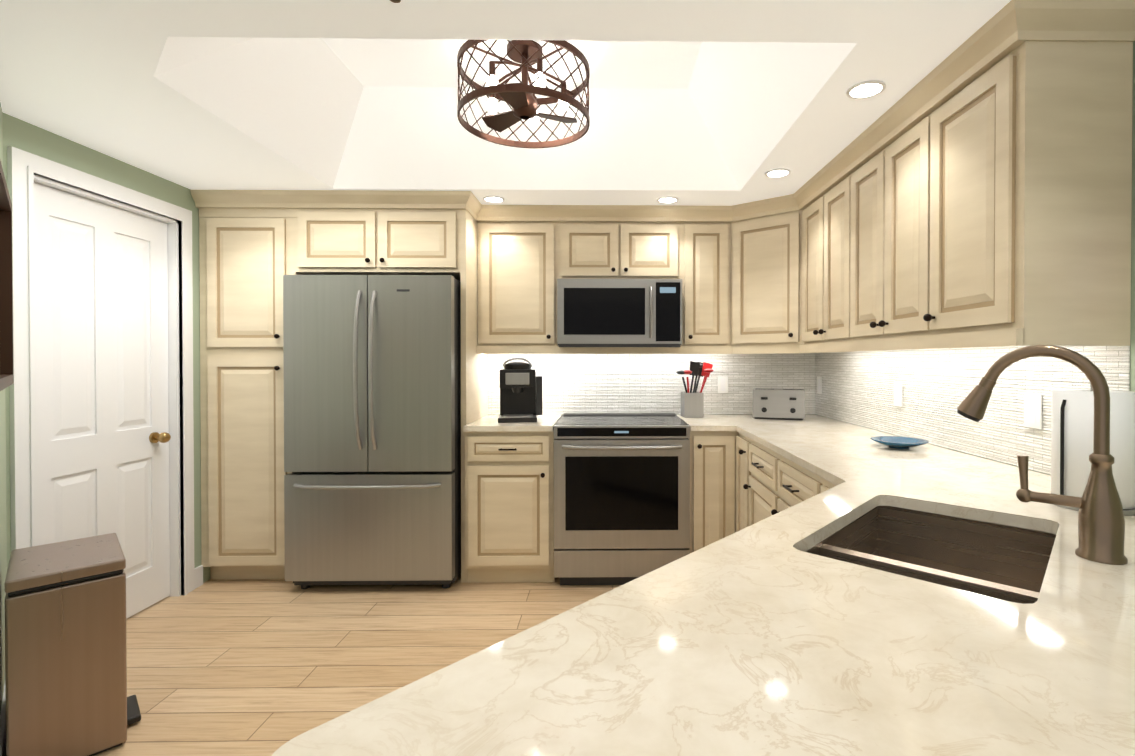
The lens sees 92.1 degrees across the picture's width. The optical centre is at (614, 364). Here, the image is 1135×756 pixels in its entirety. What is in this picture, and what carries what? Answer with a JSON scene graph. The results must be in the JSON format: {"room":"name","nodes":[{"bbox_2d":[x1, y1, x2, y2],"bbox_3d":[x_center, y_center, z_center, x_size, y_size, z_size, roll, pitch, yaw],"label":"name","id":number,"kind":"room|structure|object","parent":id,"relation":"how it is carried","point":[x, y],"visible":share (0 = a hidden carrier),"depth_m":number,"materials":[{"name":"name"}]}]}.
{"room":"kitchen","nodes":[
{"label":"kitchen","id":0,"kind":"room"},
{"bbox_2d":[0,102,6,712],"bbox_3d":[-1.516,-0.100,1.206,2.461,2.750,0.120,0,1,44],"label":"wall","id":1,"kind":"structure","parent":0,"point":[3,543],"depth_m":1.96,"materials":[{"name":"green paint"}]},
{"bbox_2d":[0,161,13,390],"bbox_3d":[-1.672,-0.227,1.470,0.800,0.580,0.038,0,1,44],"label":"picture frame","id":2,"kind":"object","parent":1,"relation":"attached to","point":[6,329],"visible":1,"depth_m":1.73,"materials":[{"name":"brown wood"}]},
{"bbox_2d":[3,113,209,582],"bbox_3d":[-2.427,-0.114,2.794,0.120,2.750,1.770,0,1,-1],"label":"wall","id":3,"kind":"structure","parent":0,"point":[30,138],"depth_m":2.62,"materials":[{"name":"green"}]},
{"bbox_2d":[0,146,202,755],"bbox_3d":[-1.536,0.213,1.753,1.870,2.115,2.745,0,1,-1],"label":"door frame","id":4,"kind":"structure","parent":3,"relation":"attached to","point":[26,170],"depth_m":2.44,"materials":[{"name":"white wood"}]},
{"bbox_2d":[34,182,170,618],"bbox_3d":[-2.385,0.248,2.583,0.118,2.014,0.734,0,1,-1],"label":"door","id":5,"kind":"structure","parent":3,"relation":"in","point":[103,437],"depth_m":2.57,"materials":[{"name":"white wood"}]},
{"bbox_2d":[94,574,620,755],"bbox_3d":[-0.476,1.304,0.751,4.800,0.050,6.500,0,1,-1],"label":"floor","id":6,"kind":"structure","parent":0,"point":[242,667],"depth_m":2.44,"materials":[{"name":"brown wood"}]},
{"bbox_2d":[4,533,140,755],"bbox_3d":[-1.848,0.957,1.874,0.400,0.625,0.315,0,1,44],"label":"trash can","id":7,"kind":"object","parent":6,"relation":"on","point":[65,655],"visible":0.98,"depth_m":1.73,"materials":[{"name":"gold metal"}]},
{"bbox_2d":[199,217,302,578],"bbox_3d":[-2.100,0.176,3.389,0.542,2.160,0.585,0,1,-1],"label":"tall cabinet","id":8,"kind":"object","parent":6,"relation":"on","point":[246,264],"depth_m":3.10,"materials":[{"name":"beige wood"}]},
{"bbox_2d":[283,275,460,588],"bbox_3d":[-1.355,0.382,3.291,0.910,1.750,0.759,0,1,-1],"label":"refrigerator","id":9,"kind":"object","parent":6,"relation":"on","point":[372,424],"visible":1,"depth_m":2.98,"materials":[{"name":"silver metal"}]},
{"bbox_2d":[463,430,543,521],"bbox_3d":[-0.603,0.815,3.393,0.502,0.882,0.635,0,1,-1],"label":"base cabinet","id":10,"kind":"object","parent":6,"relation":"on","point":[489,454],"depth_m":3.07,"materials":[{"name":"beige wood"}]},
{"bbox_2d":[464,415,559,429],"bbox_3d":[-0.604,0.357,3.384,0.500,0.030,0.645,0,1,-1],"label":"countertop","id":11,"kind":"structure","parent":10,"relation":"on","point":[489,422],"depth_m":3.14,"materials":[{"name":"white stone"}]},
{"bbox_2d":[498,357,541,422],"bbox_3d":[-0.582,0.147,3.382,0.265,0.387,0.300,0,1,-9],"label":"coffee maker","id":12,"kind":"object","parent":11,"relation":"on","point":[520,385],"visible":1,"depth_m":3.29,"materials":[{"name":"black plastic"}]},
{"bbox_2d":[272,414,1134,755],"bbox_3d":[0.533,0.372,1.601,1.745,0.030,4.246,0,1,-1],"label":"countertop","id":13,"kind":"structure","parent":10,"relation":"on","point":[838,591],"depth_m":0.75,"materials":[{"name":"beige stone"}]},
{"bbox_2d":[676,361,713,417],"bbox_3d":[0.527,0.157,3.561,0.262,0.364,0.173,0,1,-1],"label":"utensil crock","id":14,"kind":"object","parent":13,"relation":"on","point":[692,404],"visible":1,"depth_m":3.51,"materials":[{"name":"white ceramic"}]},
{"bbox_2d":[753,388,804,419],"bbox_3d":[1.040,0.247,3.455,0.310,0.186,0.192,0,1,17],"label":"toaster","id":15,"kind":"object","parent":13,"relation":"on","point":[780,404],"visible":1,"depth_m":3.38,"materials":[{"name":"silver metal"}]},
{"bbox_2d":[870,436,928,448],"bbox_3d":[1.210,0.334,2.319,0.222,0.032,0.222,0,1,-1],"label":"dish","id":16,"kind":"object","parent":13,"relation":"on","point":[898,442],"visible":1,"depth_m":2.34,"materials":[{"name":"blue ceramic"}]},
{"bbox_2d":[806,506,1055,603],"bbox_3d":[0.685,0.489,1.169,0.795,0.194,0.805,0,1,-1],"label":"sink","id":17,"kind":"object","parent":13,"relation":"in","point":[1003,559],"depth_m":1.36,"materials":[{"name":"metal"}]},
{"bbox_2d":[957,345,1127,564],"bbox_3d":[0.837,0.161,1.084,0.270,0.402,0.074,0,1,39],"label":"faucet","id":18,"kind":"object","parent":13,"relation":"on","point":[1101,526],"visible":1,"depth_m":1.02,"materials":[{"name":"brushed bronze"}]},
{"bbox_2d":[1051,384,1134,515],"bbox_3d":[1.219,0.183,1.387,0.184,0.351,0.184,0,1,-1],"label":"paper towel holder","id":19,"kind":"object","parent":13,"relation":"on","point":[1072,427],"visible":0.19,"depth_m":1.34,"materials":[{"name":"white paper"}]},
{"bbox_2d":[554,412,689,584],"bbox_3d":[0.037,0.791,3.345,0.764,0.930,0.701,0,1,-1],"label":"range oven","id":20,"kind":"object","parent":6,"relation":"on","point":[621,498],"visible":1,"depth_m":3.06,"materials":[{"name":"silver metal"}]},
{"bbox_2d":[0,0,1010,205],"bbox_3d":[-0.476,-1.216,0.729,4.800,0.510,6.500,0,1,-1],"label":"ceiling","id":21,"kind":"structure","parent":0,"point":[711,102],"depth_m":2.25,"materials":[{"name":"white paint"}]},
{"bbox_2d":[483,196,504,202],"bbox_3d":[-0.714,-0.979,3.221,0.128,0.006,0.128,0,1,-1],"label":"recessed light","id":22,"kind":"object","parent":21,"relation":"in","point":[494,199],"visible":0.98,"depth_m":3.23,"materials":[{"name":"white plastic"}]},
{"bbox_2d":[457,40,589,148],"bbox_3d":[-0.380,-1.178,2.301,0.548,0.314,0.548,0,1,-1],"label":"fan light","id":23,"kind":"object","parent":21,"relation":"hanging from","point":[522,100],"visible":0.94,"depth_m":2.26,"materials":[{"name":"brown metal"}]},
{"bbox_2d":[657,196,678,203],"bbox_3d":[0.316,-0.979,3.237,0.128,0.006,0.128,0,1,-1],"label":"recessed light","id":24,"kind":"object","parent":21,"relation":"in","point":[667,200],"visible":1,"depth_m":3.23,"materials":[{"name":"white plastic"}]},
{"bbox_2d":[765,168,790,177],"bbox_3d":[0.830,-0.975,2.772,0.128,0.006,0.128,0,1,-1],"label":"recessed light","id":25,"kind":"object","parent":21,"relation":"in","point":[778,173],"visible":1,"depth_m":2.77,"materials":[{"name":"white plastic"}]},
{"bbox_2d":[846,80,885,99],"bbox_3d":[0.884,-0.967,1.917,0.128,0.006,0.128,0,1,-1],"label":"recessed light","id":26,"kind":"object","parent":21,"relation":"in","point":[865,89],"visible":1,"depth_m":1.92,"materials":[{"name":"white plastic"}]},
{"bbox_2d":[488,414,562,414],"bbox_3d":[-0.502,-0.123,3.769,4.000,2.750,0.120,0,1,-1],"label":"wall","id":27,"kind":"structure","parent":0,"point":[542,414],"depth_m":3.71,"materials":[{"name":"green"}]},
{"bbox_2d":[295,210,477,289],"bbox_3d":[-1.359,-0.719,3.393,0.940,0.370,0.585,0,1,-1],"label":"upper cabinet","id":28,"kind":"object","parent":27,"relation":"attached to","point":[326,242],"depth_m":3.11,"materials":[{"name":"beige wood"}]},
{"bbox_2d":[478,221,558,345],"bbox_3d":[-0.606,-0.511,3.541,0.500,0.791,0.315,0,1,-1],"label":"upper cabinet","id":29,"kind":"object","parent":27,"relation":"attached to","point":[518,261],"depth_m":3.39,"materials":[{"name":"beige wood"}]},
{"bbox_2d":[558,222,629,278],"bbox_3d":[-0.135,-0.718,3.547,0.443,0.376,0.315,0,1,-1],"label":"upper cabinet","id":30,"kind":"object","parent":27,"relation":"attached to","point":[586,250],"depth_m":3.39,"materials":[{"name":"beige wood"}]},
{"bbox_2d":[557,279,681,346],"bbox_3d":[0.029,-0.318,3.487,0.762,0.415,0.432,0,1,-1],"label":"microwave","id":31,"kind":"object","parent":30,"relation":"attached to","point":[619,312],"visible":1,"depth_m":3.32,"materials":[{"name":"silver metal"}]},
{"bbox_2d":[488,353,811,413],"bbox_3d":[0.248,0.095,3.720,2.260,0.484,0.003,0,1,-1],"label":"tile backsplash","id":32,"kind":"structure","parent":27,"relation":"attached to","point":[571,383],"depth_m":3.72,"materials":[{"name":"white tile"}]},
{"bbox_2d":[718,376,727,392],"bbox_3d":[0.739,0.135,3.718,0.070,0.115,0.006,0,1,-1],"label":"electrical outlet plate","id":33,"kind":"object","parent":32,"relation":"attached to","point":[722,380],"depth_m":3.72,"materials":[{"name":"white plastic"}]},
{"bbox_2d":[630,222,677,278],"bbox_3d":[0.191,-0.718,3.552,0.444,0.376,0.315,0,1,-1],"label":"upper cabinet","id":34,"kind":"object","parent":27,"relation":"attached to","point":[653,245],"depth_m":3.40,"materials":[{"name":"beige wood"}]},
{"bbox_2d":[678,222,729,345],"bbox_3d":[0.596,-0.511,3.537,0.365,0.791,0.360,0,1,-1],"label":"upper cabinet","id":35,"kind":"object","parent":27,"relation":"attached to","point":[703,247],"depth_m":3.41,"materials":[{"name":"beige wood"}]},
{"bbox_2d":[730,212,789,345],"bbox_3d":[1.053,-0.510,3.427,0.650,0.791,0.595,0,1,-1],"label":"upper cabinet","id":36,"kind":"object","parent":27,"relation":"attached to","point":[760,246],"depth_m":3.28,"materials":[{"name":"beige wood"}]},
{"bbox_2d":[816,41,1134,474],"bbox_3d":[1.486,-0.095,0.629,0.120,2.750,6.220,0,1,-1],"label":"wall","id":37,"kind":"structure","parent":0,"point":[1132,361],"depth_m":1.48,"materials":[{"name":"green"}]},
{"bbox_2d":[790,193,825,344],"bbox_3d":[1.202,-0.506,2.960,0.366,0.791,0.425,0,1,-1],"label":"upper cabinet","id":38,"kind":"object","parent":37,"relation":"attached to","point":[808,225],"depth_m":3.02,"materials":[{"name":"beige wood"}]},
{"bbox_2d":[190,0,1134,353],"bbox_3d":[-0.481,-0.516,2.412,3.750,0.911,2.007,0,1,-1],"label":"crown molding","id":39,"kind":"structure","parent":38,"relation":"attached to","point":[1002,32],"depth_m":2.77,"materials":[{"name":"beige wood"}]},
{"bbox_2d":[826,181,841,342],"bbox_3d":[1.233,-0.503,2.652,0.314,0.791,0.423,0,1,-1],"label":"upper cabinet","id":40,"kind":"object","parent":37,"relation":"attached to","point":[832,195],"depth_m":2.70,"materials":[{"name":"beige wood"}]},
{"bbox_2d":[838,160,869,341],"bbox_3d":[1.237,-0.500,2.346,0.314,0.791,0.423,0,1,-1],"label":"upper cabinet","id":41,"kind":"object","parent":37,"relation":"attached to","point":[854,191],"depth_m":2.45,"materials":[{"name":"beige wood"}]},
{"bbox_2d":[870,126,913,339],"bbox_3d":[1.242,-0.497,2.040,0.314,0.791,0.422,0,1,-1],"label":"upper cabinet","id":42,"kind":"object","parent":37,"relation":"attached to","point":[891,169],"depth_m":2.13,"materials":[{"name":"beige wood"}]},
{"bbox_2d":[812,346,1129,474],"bbox_3d":[1.394,0.105,2.605,0.004,0.484,2.220,0,1,-1],"label":"tile backsplash","id":43,"kind":"structure","parent":37,"relation":"attached to","point":[939,385],"depth_m":2.24,"materials":[{"name":"white tile"}]},
{"bbox_2d":[817,376,821,393],"bbox_3d":[1.368,0.136,3.640,0.006,0.115,0.070,0,1,-1],"label":"electrical outlet plate","id":44,"kind":"object","parent":43,"relation":"attached to","point":[819,379],"depth_m":3.63,"materials":[{"name":"white plastic"}]},
{"bbox_2d":[894,382,902,406],"bbox_3d":[1.383,0.145,2.660,0.006,0.115,0.070,0,1,-1],"label":"electrical outlet plate","id":45,"kind":"object","parent":43,"relation":"attached to","point":[898,387],"depth_m":2.65,"materials":[{"name":"white plastic"}]},
{"bbox_2d":[1024,393,1041,428],"bbox_3d":[1.396,0.152,1.820,0.006,0.115,0.070,0,1,-1],"label":"electrical outlet plate","id":46,"kind":"object","parent":43,"relation":"attached to","point":[1032,410],"depth_m":1.81,"materials":[{"name":"white plastic"}]},
{"bbox_2d":[914,41,1132,340],"bbox_3d":[1.247,-0.495,1.713,0.314,0.791,0.464,0,1,-1],"label":"upper cabinet","id":47,"kind":"object","parent":37,"relation":"attached to","point":[997,196],"depth_m":1.48,"materials":[{"name":"beige wood"}]}
]}

